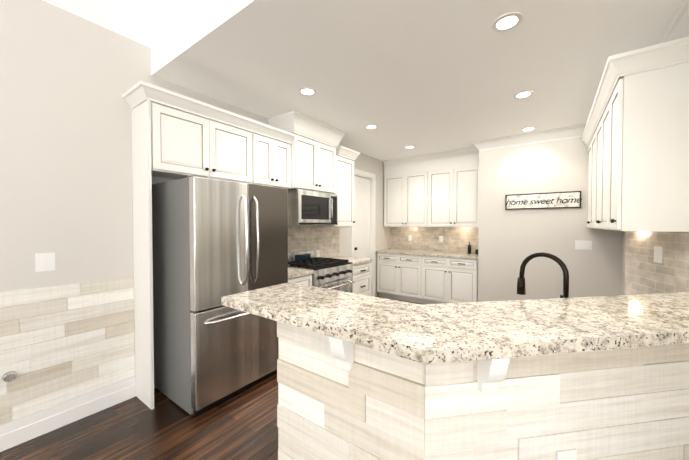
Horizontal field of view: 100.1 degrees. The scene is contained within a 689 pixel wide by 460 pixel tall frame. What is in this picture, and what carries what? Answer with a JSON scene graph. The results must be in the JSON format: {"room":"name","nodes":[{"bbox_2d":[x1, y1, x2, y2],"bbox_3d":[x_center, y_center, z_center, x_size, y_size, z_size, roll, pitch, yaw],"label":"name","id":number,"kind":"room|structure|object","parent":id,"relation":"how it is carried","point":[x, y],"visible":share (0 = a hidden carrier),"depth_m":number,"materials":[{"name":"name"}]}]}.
{"room":"kitchen","nodes":[
{"label":"kitchen","id":0,"kind":"room"},
{"bbox_2d":[43,0,170,47],"bbox_3d":[-0.051,-2.695,-1.550,7.320,2.406,4.855,1,1,36],"label":"ceiling","id":1,"kind":"structure","parent":0,"point":[139,21],"depth_m":2.22,"materials":[{"name":"white paint"}]},
{"bbox_2d":[0,0,389,385],"bbox_3d":[-1.779,-1.316,2.436,0.120,5.400,9.490,1,1,36],"label":"wall","id":2,"kind":"structure","parent":0,"point":[68,79],"depth_m":2.07,"materials":[{"name":"white paint"}]},
{"bbox_2d":[35,252,54,271],"bbox_3d":[-2.048,0.220,1.977,0.014,0.125,0.095,1,1,36],"label":"switch plate","id":3,"kind":"object","parent":2,"relation":"attached to","point":[44,261],"visible":1,"depth_m":1.97,"materials":[{"name":"white plastic"}]},
{"bbox_2d":[0,277,134,424],"bbox_3d":[-2.505,0.821,1.355,0.014,0.831,2.581,1,1,36],"label":"wall paneling","id":4,"kind":"structure","parent":2,"relation":"attached to","point":[60,344],"depth_m":2.05,"materials":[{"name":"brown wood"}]},
{"bbox_2d":[2,371,16,381],"bbox_3d":[-2.136,0.935,1.841,0.044,0.064,0.062,1,1,36],"label":"outlet","id":5,"kind":"object","parent":4,"relation":"attached to","point":[9,376],"visible":0.96,"depth_m":1.83,"materials":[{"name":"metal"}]},
{"bbox_2d":[0,376,135,451],"bbox_3d":[-3.088,1.337,0.551,0.022,0.165,4.583,1,1,36],"label":"baseboard","id":6,"kind":"structure","parent":2,"relation":"attached to","point":[17,431],"depth_m":2.05,"materials":[{"name":"white wood"}]},
{"bbox_2d":[122,81,293,409],"bbox_3d":[-1.180,0.139,2.856,0.384,2.474,1.550,1,1,36],"label":"upper cabinet","id":7,"kind":"object","parent":2,"relation":"attached to","point":[176,135],"depth_m":2.37,"materials":[{"name":"white paint"}]},
{"bbox_2d":[268,110,345,196],"bbox_3d":[-0.461,-0.930,3.780,0.444,0.856,0.980,1,1,36],"label":"upper cabinet","id":8,"kind":"object","parent":2,"relation":"attached to","point":[317,164],"depth_m":3.64,"materials":[{"name":"white paint"}]},
{"bbox_2d":[288,189,337,224],"bbox_3d":[-0.461,-0.276,3.791,0.446,0.420,0.760,1,1,36],"label":"microwave","id":9,"kind":"object","parent":8,"relation":"attached to","point":[306,207],"visible":0.94,"depth_m":3.56,"materials":[{"name":"metal"}]},
{"bbox_2d":[288,225,339,257],"bbox_3d":[-0.614,-0.024,3.962,0.008,0.960,1.810,1,1,36],"label":"wall tile","id":10,"kind":"structure","parent":2,"relation":"attached to","point":[325,241],"depth_m":4.22,"materials":[{"name":"beige tile"}]},
{"bbox_2d":[318,148,359,226],"bbox_3d":[-0.081,-0.624,4.368,0.379,1.145,0.570,1,1,36],"label":"upper cabinet","id":11,"kind":"object","parent":2,"relation":"attached to","point":[345,205],"depth_m":4.33,"materials":[{"name":"white paint"}]},
{"bbox_2d":[354,176,369,258],"bbox_3d":[0.323,0.178,5.325,0.085,2.292,0.616,1,1,36],"label":"pantry door","id":12,"kind":"structure","parent":2,"relation":"in","point":[362,217],"depth_m":5.34,"materials":[{"name":"white wood"}]},
{"bbox_2d":[351,168,375,296],"bbox_3d":[0.307,0.128,5.335,0.138,2.405,0.820,1,1,36],"label":"door frame","id":13,"kind":"structure","parent":2,"relation":"attached to","point":[366,175],"depth_m":5.57,"materials":[{"name":"white wood"}]},
{"bbox_2d":[0,296,422,459],"bbox_3d":[1.236,1.454,0.308,7.560,0.060,9.490,1,1,36],"label":"floor","id":14,"kind":"structure","parent":0,"point":[241,425],"depth_m":1.98,"materials":[{"name":"brown wood"}]},
{"bbox_2d":[152,175,287,414],"bbox_3d":[-1.070,0.486,2.623,0.788,1.790,0.900,1,1,36],"label":"fridge","id":15,"kind":"object","parent":14,"relation":"on","point":[215,241],"visible":0.81,"depth_m":2.29,"materials":[{"name":"grey metal"}]},
{"bbox_2d":[288,272,313,285],"bbox_3d":[-0.749,0.931,3.266,0.618,0.875,0.475,1,1,36],"label":"base cabinet","id":16,"kind":"object","parent":14,"relation":"on","point":[304,280],"depth_m":3.14,"materials":[{"name":"white paint"}]},
{"bbox_2d":[288,268,313,279],"bbox_3d":[-0.742,0.471,3.251,0.625,0.040,0.483,1,1,36],"label":"countertop","id":17,"kind":"structure","parent":16,"relation":"on","point":[291,271],"depth_m":3.15,"materials":[{"name":"beige stone"}]},
{"bbox_2d":[288,249,353,292],"bbox_3d":[-0.338,0.827,3.748,0.686,1.065,0.774,1,1,36],"label":"range","id":18,"kind":"object","parent":14,"relation":"on","point":[332,273],"visible":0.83,"depth_m":3.66,"materials":[{"name":"metal"}]},
{"bbox_2d":[277,322,428,459],"bbox_3d":[0.327,0.886,1.597,0.684,1.028,1.213,1,1,36],"label":"panel","id":19,"kind":"object","parent":14,"relation":"on","point":[362,377],"depth_m":1.07,"materials":[{"name":"wood"}]},
{"bbox_2d":[221,282,688,441],"bbox_3d":[0.683,0.351,1.498,2.026,0.040,1.620,1,1,36],"label":"countertop","id":20,"kind":"structure","parent":19,"relation":"on","point":[618,358],"depth_m":1.03,"materials":[{"name":"beige stone"}]},
{"bbox_2d":[517,252,568,297],"bbox_3d":[1.070,0.302,1.555,0.258,0.357,0.208,1,1,36],"label":"faucet","id":21,"kind":"object","parent":20,"relation":"on","point":[521,288],"visible":0.71,"depth_m":1.59,"materials":[{"name":"brown metal"}]},
{"bbox_2d":[350,264,370,295],"bbox_3d":[0.001,0.912,4.303,0.618,0.875,0.505,1,1,36],"label":"base cabinet","id":22,"kind":"object","parent":14,"relation":"on","point":[361,279],"depth_m":4.12,"materials":[{"name":"white paint"}]},
{"bbox_2d":[330,256,371,263],"bbox_3d":[0.012,0.452,4.294,0.625,0.040,0.523,1,1,36],"label":"countertop","id":23,"kind":"structure","parent":22,"relation":"on","point":[354,260],"depth_m":4.23,"materials":[{"name":"beige stone"}]},
{"bbox_2d":[377,253,423,302],"bbox_3d":[1.182,0.887,5.657,0.915,0.875,0.618,1,1,36],"label":"base cabinet","id":24,"kind":"object","parent":14,"relation":"on","point":[400,276],"depth_m":5.39,"materials":[{"name":"white paint"}]},
{"bbox_2d":[420,257,477,303],"bbox_3d":[1.924,0.897,5.122,0.915,0.875,0.618,1,1,36],"label":"base cabinet","id":25,"kind":"object","parent":14,"relation":"on","point":[429,277],"depth_m":4.85,"materials":[{"name":"white paint"}]},
{"bbox_2d":[376,249,477,260],"bbox_3d":[1.547,0.432,5.373,1.854,0.040,0.625,1,1,36],"label":"countertop","id":26,"kind":"structure","parent":25,"relation":"on","point":[411,253],"depth_m":5.12,"materials":[{"name":"beige stone"}]},
{"bbox_2d":[468,242,477,253],"bbox_3d":[2.252,0.316,5.036,0.068,0.200,0.208,-1,1,-39],"label":"bottles","id":27,"kind":"object","parent":26,"relation":"on","point":[469,249],"depth_m":5.07,"materials":[{"name":"black glass"}]},
{"bbox_2d":[429,366,688,459],"bbox_3d":[1.014,0.895,1.100,1.012,1.028,1.213,1,1,36],"label":"panel","id":28,"kind":"object","parent":14,"relation":"on","point":[469,420],"depth_m":0.95,"materials":[{"name":"wood"}]},
{"bbox_2d":[556,449,576,459],"bbox_3d":[0.752,0.806,0.978,0.075,0.120,0.005,0,1,-9],"label":"outlet","id":29,"kind":"object","parent":28,"relation":"attached to","point":[570,454],"visible":1,"depth_m":0.97,"materials":[{"name":"white plastic"}]},
{"bbox_2d":[151,0,289,80],"bbox_3d":[1.336,-1.278,0.395,7.320,5.400,0.120,1,1,36],"label":"ceiling","id":30,"kind":"structure","parent":0,"point":[189,32],"depth_m":2.07,"materials":[{"name":"white paint"}]},
{"bbox_2d":[167,0,683,160],"bbox_3d":[1.202,-1.413,3.349,3.640,0.120,4.515,1,1,36],"label":"ceiling","id":31,"kind":"structure","parent":0,"point":[423,77],"depth_m":2.34,"materials":[{"name":"white paint"}]},
{"bbox_2d":[298,87,316,95],"bbox_3d":[-0.359,-1.340,2.792,0.175,0.006,0.176,1,1,36],"label":"recessed light","id":32,"kind":"object","parent":31,"relation":"in","point":[306,91],"depth_m":2.80,"materials":[{"name":"white"}]},
{"bbox_2d":[365,124,377,128],"bbox_3d":[0.354,-1.358,3.790,0.177,0.006,0.180,1,1,36],"label":"recessed light","id":33,"kind":"object","parent":31,"relation":"in","point":[371,126],"depth_m":3.80,"materials":[{"name":"white"}]},
{"bbox_2d":[492,12,522,31],"bbox_3d":[1.034,-1.322,1.836,0.171,0.006,0.181,1,1,36],"label":"recessed light","id":34,"kind":"object","parent":31,"relation":"in","point":[507,22],"depth_m":1.83,"materials":[{"name":"white"}]},
{"bbox_2d":[513,90,533,98],"bbox_3d":[1.769,-1.341,2.855,0.171,0.006,0.183,1,1,36],"label":"recessed light","id":35,"kind":"object","parent":31,"relation":"in","point":[523,94],"depth_m":2.86,"materials":[{"name":"white"}]},
{"bbox_2d":[521,127,535,130],"bbox_3d":[2.474,-1.360,3.883,0.161,0.006,0.184,1,1,36],"label":"recessed light","id":36,"kind":"object","parent":31,"relation":"in","point":[527,128],"depth_m":3.90,"materials":[{"name":"white"}]},
{"bbox_2d":[478,137,621,301],"bbox_3d":[3.056,-0.061,4.345,1.770,2.820,0.770,1,1,36],"label":"wall","id":37,"kind":"structure","parent":0,"point":[509,241],"depth_m":4.08,"materials":[{"name":"white paint"}]},
{"bbox_2d":[430,147,478,226],"bbox_3d":[2.009,-0.719,5.210,0.915,1.332,0.329,1,1,36],"label":"upper cabinet","id":38,"kind":"object","parent":37,"relation":"attached to","point":[440,189],"depth_m":5.06,"materials":[{"name":"white paint"}]},
{"bbox_2d":[471,124,585,150],"bbox_3d":[2.784,-1.300,4.133,1.750,0.135,0.345,1,1,36],"label":"crown molding","id":39,"kind":"structure","parent":37,"relation":"attached to","point":[575,131],"depth_m":4.08,"materials":[{"name":"white wood"}]},
{"bbox_2d":[505,191,580,209],"bbox_3d":[2.764,-0.409,4.061,0.880,0.225,0.020,1,1,36],"label":"home sign","id":40,"kind":"object","parent":37,"relation":"attached to","point":[549,196],"visible":0.96,"depth_m":4.03,"materials":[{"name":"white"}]},
{"bbox_2d":[506,197,581,204],"bbox_3d":[2.763,-0.408,4.047,0.875,0.086,0.002,1,1,36],"label":"lettering","id":41,"kind":"object","parent":40,"relation":"attached to","point":[544,201],"visible":1,"depth_m":4.02,"materials":[{"name":"black paint"}]},
{"bbox_2d":[575,240,591,249],"bbox_3d":[3.147,0.199,3.800,0.170,0.120,0.012,1,1,36],"label":"light switch","id":42,"kind":"object","parent":37,"relation":"attached to","point":[582,245],"visible":1,"depth_m":3.80,"materials":[{"name":"white plastic"}]},
{"bbox_2d":[621,231,628,294],"bbox_3d":[2.368,-0.018,1.983,0.120,2.820,3.865,1,1,36],"label":"wall","id":43,"kind":"structure","parent":0,"point":[623,265],"depth_m":3.51,"materials":[{"name":"white paint"}]},
{"bbox_2d":[581,36,688,231],"bbox_3d":[2.612,-0.595,2.763,0.404,1.175,2.291,1,1,36],"label":"upper cabinet","id":44,"kind":"object","parent":43,"relation":"attached to","point":[635,138],"visible":1,"depth_m":1.90,"materials":[{"name":"white paint"}]},
{"bbox_2d":[624,231,688,294],"bbox_3d":[2.240,0.270,2.051,0.020,0.523,0.721,0,1,16],"label":"wall tile","id":45,"kind":"structure","parent":43,"relation":"attached to","point":[645,273],"depth_m":2.08,"materials":[{"name":"beige tile"}]},
{"bbox_2d":[654,246,661,262],"bbox_3d":[2.226,0.174,2.049,0.006,0.115,0.070,0,1,16],"label":"outlet","id":46,"kind":"object","parent":45,"relation":"attached to","point":[657,254],"visible":1,"depth_m":2.04,"materials":[{"name":"white plastic"}]},
{"bbox_2d":[659,0,688,43],"bbox_3d":[2.314,-1.262,2.073,0.100,0.135,3.745,1,1,36],"label":"wall","id":47,"kind":"structure","parent":43,"relation":"attached to","point":[678,27],"depth_m":1.80,"materials":[{"name":"white paint"}]},
{"bbox_3d":[1.723,-0.087,5.709,1.990,2.820,0.120,1,1,36],"label":"wall","id":48,"kind":"structure","parent":0,"visible":0},
{"bbox_2d":[382,155,429,226],"bbox_3d":[1.267,-0.728,5.745,0.915,1.332,0.329,1,1,36],"label":"upper cabinet","id":49,"kind":"object","parent":48,"relation":"attached to","point":[406,181],"depth_m":5.58,"materials":[{"name":"white paint"}]},
{"bbox_2d":[390,227,478,252],"bbox_3d":[1.733,0.175,5.627,1.868,0.500,0.008,1,1,36],"label":"wall tile","id":50,"kind":"structure","parent":48,"relation":"attached to","point":[457,239],"depth_m":5.60,"materials":[{"name":"beige tile"}]},
{"bbox_2d":[408,235,442,241],"bbox_3d":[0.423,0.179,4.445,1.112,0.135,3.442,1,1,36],"label":"outlet","id":51,"kind":"object","parent":50,"relation":"attached to","point":[410,238],"visible":0.67,"depth_m":5.71,"materials":[{"name":"white plastic"}]}
]}

